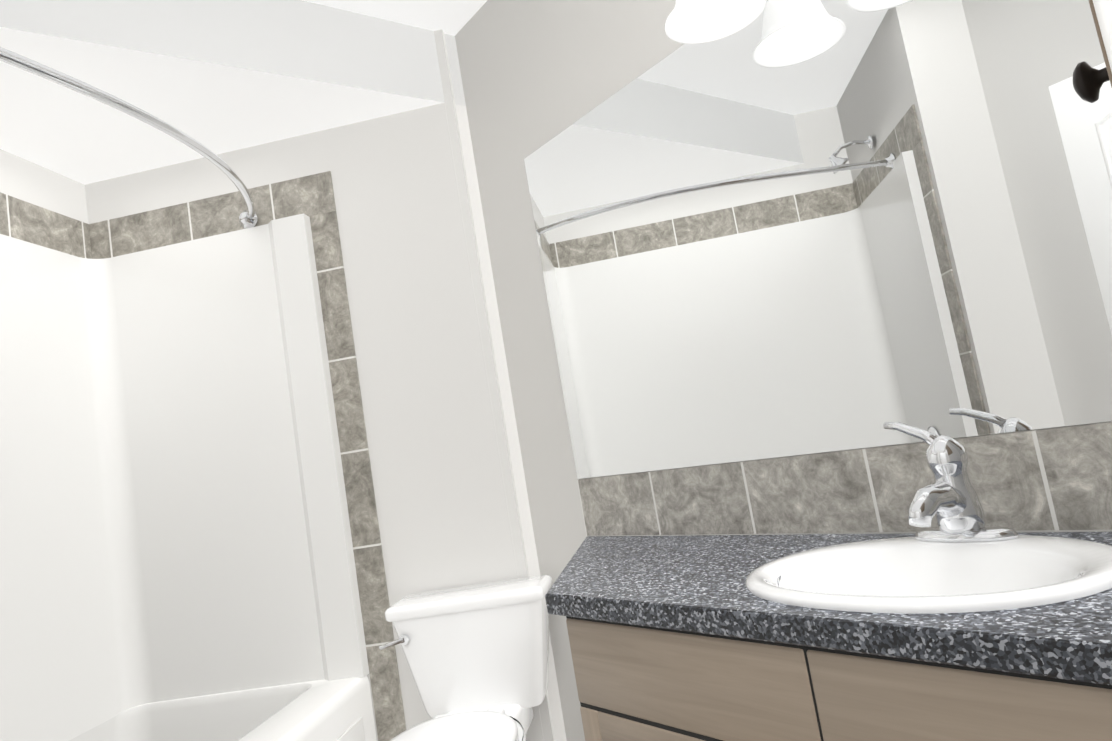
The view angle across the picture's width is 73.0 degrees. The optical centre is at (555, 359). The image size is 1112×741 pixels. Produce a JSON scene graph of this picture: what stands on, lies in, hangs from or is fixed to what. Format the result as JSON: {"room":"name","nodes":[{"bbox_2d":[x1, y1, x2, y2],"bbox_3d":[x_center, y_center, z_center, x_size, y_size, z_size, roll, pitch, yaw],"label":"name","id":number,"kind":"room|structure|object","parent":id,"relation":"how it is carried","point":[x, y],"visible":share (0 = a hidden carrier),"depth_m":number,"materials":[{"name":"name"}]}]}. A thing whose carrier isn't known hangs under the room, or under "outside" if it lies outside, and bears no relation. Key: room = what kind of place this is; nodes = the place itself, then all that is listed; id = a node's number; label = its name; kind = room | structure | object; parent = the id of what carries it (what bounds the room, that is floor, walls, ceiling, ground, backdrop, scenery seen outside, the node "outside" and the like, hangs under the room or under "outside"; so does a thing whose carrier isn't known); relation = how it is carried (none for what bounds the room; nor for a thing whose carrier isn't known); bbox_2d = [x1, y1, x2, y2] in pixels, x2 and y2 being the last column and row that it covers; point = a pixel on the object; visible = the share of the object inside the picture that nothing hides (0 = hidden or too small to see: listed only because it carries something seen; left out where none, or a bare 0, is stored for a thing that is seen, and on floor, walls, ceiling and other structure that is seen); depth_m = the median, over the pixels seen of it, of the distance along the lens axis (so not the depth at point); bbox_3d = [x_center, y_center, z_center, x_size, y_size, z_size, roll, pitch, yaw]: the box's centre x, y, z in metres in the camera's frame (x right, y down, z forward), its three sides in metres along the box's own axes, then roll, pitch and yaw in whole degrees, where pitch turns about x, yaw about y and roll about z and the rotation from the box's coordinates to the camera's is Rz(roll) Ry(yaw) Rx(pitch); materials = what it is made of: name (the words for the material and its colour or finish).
{"room":"bathroom","nodes":[
{"label":"bathroom","id":0,"kind":"room"},
{"bbox_2d":[0,149,87,223],"bbox_3d":[-1.689,0.296,1.661,0.100,2.543,2.029,-10,-7,7],"label":"wall","id":1,"kind":"structure","parent":0,"point":[31,182],"depth_m":2.47,"materials":[{"name":"grey paint"}]},
{"bbox_2d":[0,192,91,258],"bbox_3d":[-1.746,-0.480,1.880,0.008,0.140,1.539,-10,-7,7],"label":"tile band","id":2,"kind":"object","parent":1,"relation":"attached to","point":[31,223],"visible":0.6,"depth_m":2.44,"materials":[{"name":"grey tile"}]},
{"bbox_2d":[0,0,465,184],"bbox_3d":[-2.066,-0.678,2.846,2.950,0.277,2.600,-4,-8,-38],"label":"ceiling","id":3,"kind":"structure","parent":0,"point":[216,77],"depth_m":2.24,"materials":[{"name":"white paint"}]},
{"bbox_2d":[85,29,554,740],"bbox_3d":[-0.887,0.264,2.528,1.466,2.543,0.100,-10,-7,7],"label":"wall","id":4,"kind":"structure","parent":0,"point":[439,475],"depth_m":2.45,"materials":[{"name":"grey paint"}]},
{"bbox_2d":[89,171,335,258],"bbox_3d":[-1.196,-0.488,2.588,0.911,0.140,0.008,-10,-7,7],"label":"tile band","id":5,"kind":"object","parent":4,"relation":"attached to","point":[311,195],"visible":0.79,"depth_m":2.58,"materials":[{"name":"grey tile"}]},
{"bbox_2d":[0,47,257,228],"bbox_3d":[-1.074,-0.563,1.799,0.231,0.068,1.536,-10,-7,7],"label":"curtain rod","id":6,"kind":"object","parent":5,"relation":"attached to","point":[248,217],"visible":1,"depth_m":1.75,"materials":[{"name":"silver metal"}]},
{"bbox_2d":[310,211,405,740],"bbox_3d":[-0.622,0.486,2.415,0.092,1.995,0.008,-10,-7,7],"label":"wall tile strip","id":7,"kind":"object","parent":4,"relation":"attached to","point":[373,590],"visible":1,"depth_m":2.42,"materials":[{"name":"grey tile"}]},
{"bbox_2d":[303,0,486,35],"bbox_3d":[-0.031,-1.421,0.710,5.200,0.060,4.800,-10,-7,7],"label":"ceiling","id":8,"kind":"structure","parent":0,"point":[451,17],"depth_m":2.42,"materials":[{"name":"white paint"}]},
{"bbox_2d":[442,36,566,740],"bbox_3d":[-0.164,0.139,2.487,0.183,2.543,0.100,-4,-8,-38],"label":"wall","id":9,"kind":"structure","parent":0,"point":[514,444],"depth_m":2.44,"materials":[{"name":"grey paint"}]},
{"bbox_2d":[455,0,1111,740],"bbox_3d":[0.500,-0.067,1.676,0.100,2.543,2.036,-4,-8,-38],"label":"wall","id":10,"kind":"structure","parent":0,"point":[535,74],"depth_m":2.30,"materials":[{"name":"grey paint"}]},
{"bbox_2d":[524,0,1111,478],"bbox_3d":[0.467,-0.290,1.608,0.006,0.982,1.632,-4,-8,-38],"label":"mirror","id":11,"kind":"object","parent":10,"relation":"attached to","point":[780,228],"visible":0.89,"depth_m":1.49,"materials":[{"name":"clear glass"}]},
{"bbox_2d":[577,422,1111,535],"bbox_3d":[0.561,0.273,1.541,0.008,0.162,1.635,-4,-8,-38],"label":"backsplash","id":12,"kind":"structure","parent":10,"relation":"attached to","point":[1053,479],"depth_m":1.49,"materials":[{"name":"tile"}]},
{"bbox_3d":[0.394,1.129,0.409,5.200,0.060,4.800,-10,-7,7],"label":"floor","id":13,"kind":"structure","parent":0,"visible":0},
{"bbox_2d":[0,213,376,740],"bbox_3d":[-1.172,0.496,1.711,0.822,1.994,1.545,-10,-7,7],"label":"bathtub","id":14,"kind":"object","parent":13,"relation":"on","point":[177,561],"visible":1,"depth_m":2.43,"materials":[{"name":"white plastic"}]},
{"bbox_2d":[379,575,552,740],"bbox_3d":[-0.248,1.014,1.906,0.490,0.721,0.785,-10,-7,7],"label":"toilet","id":15,"kind":"object","parent":13,"relation":"on","point":[477,656],"visible":1,"depth_m":2.13,"materials":[{"name":"white ceramic"}]},
{"bbox_2d":[547,606,1111,740],"bbox_3d":[0.433,0.792,1.292,0.572,0.791,1.594,-4,-8,-38],"label":"bathroom vanity","id":16,"kind":"object","parent":13,"relation":"on","point":[638,679],"depth_m":0.99,"materials":[{"name":"brown wood"}]},
{"bbox_2d":[545,534,1111,669],"bbox_3d":[0.358,0.388,1.360,0.544,0.038,1.634,-4,-8,-38],"label":"countertop","id":17,"kind":"structure","parent":16,"relation":"on","point":[635,576],"depth_m":1.09,"materials":[{"name":"grey stone"}]},
{"bbox_2d":[681,532,1111,629],"bbox_3d":[0.536,0.371,1.083,0.420,0.157,0.516,-4,-8,-38],"label":"sink","id":18,"kind":"object","parent":17,"relation":"in","point":[1030,578],"depth_m":1.11,"materials":[{"name":"white ceramic"}]},
{"bbox_2d":[883,422,1024,537],"bbox_3d":[0.589,0.193,1.186,0.174,0.198,0.181,-4,-8,-38],"label":"faucet","id":19,"kind":"object","parent":18,"relation":"on","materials":[{"name":"silver metal"}]},
{"bbox_3d":[0.704,-0.223,0.645,0.819,2.543,0.120,-4,-8,-38],"label":"wall","id":20,"kind":"structure","parent":0,"visible":0},
{"bbox_2d":[1073,0,1111,102],"bbox_3d":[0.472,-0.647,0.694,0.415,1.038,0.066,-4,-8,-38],"label":"door knob","id":21,"kind":"object","parent":20,"relation":"attached to","point":[1088,80],"visible":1,"depth_m":0.56,"materials":[{"name":"brown metal"}]},
{"bbox_3d":[0.479,-0.928,1.389,0.179,0.176,0.544,-4,-8,-38],"label":"sconce","id":22,"kind":"object","parent":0,"visible":0},
{"bbox_2d":[665,0,765,43],"bbox_3d":[0.452,-0.805,1.339,0.204,0.134,0.684,-4,-8,-38],"label":"shade","id":23,"kind":"object","parent":22,"relation":"attached to","point":[697,21],"visible":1,"depth_m":1.58,"materials":[{"name":"white glass"}]},
{"bbox_3d":[-0.112,-1.188,0.264,0.819,0.473,0.120,-4,-8,-38],"label":"wall","id":24,"kind":"structure","parent":0,"visible":0},
{"bbox_2d":[1093,0,1111,71],"bbox_3d":[0.098,0.030,0.126,0.916,2.125,0.152,-4,-8,-38],"label":"door frame","id":25,"kind":"structure","parent":24,"relation":"attached to","point":[1103,9],"depth_m":0.45,"materials":[{"name":"white wood"}]}
]}

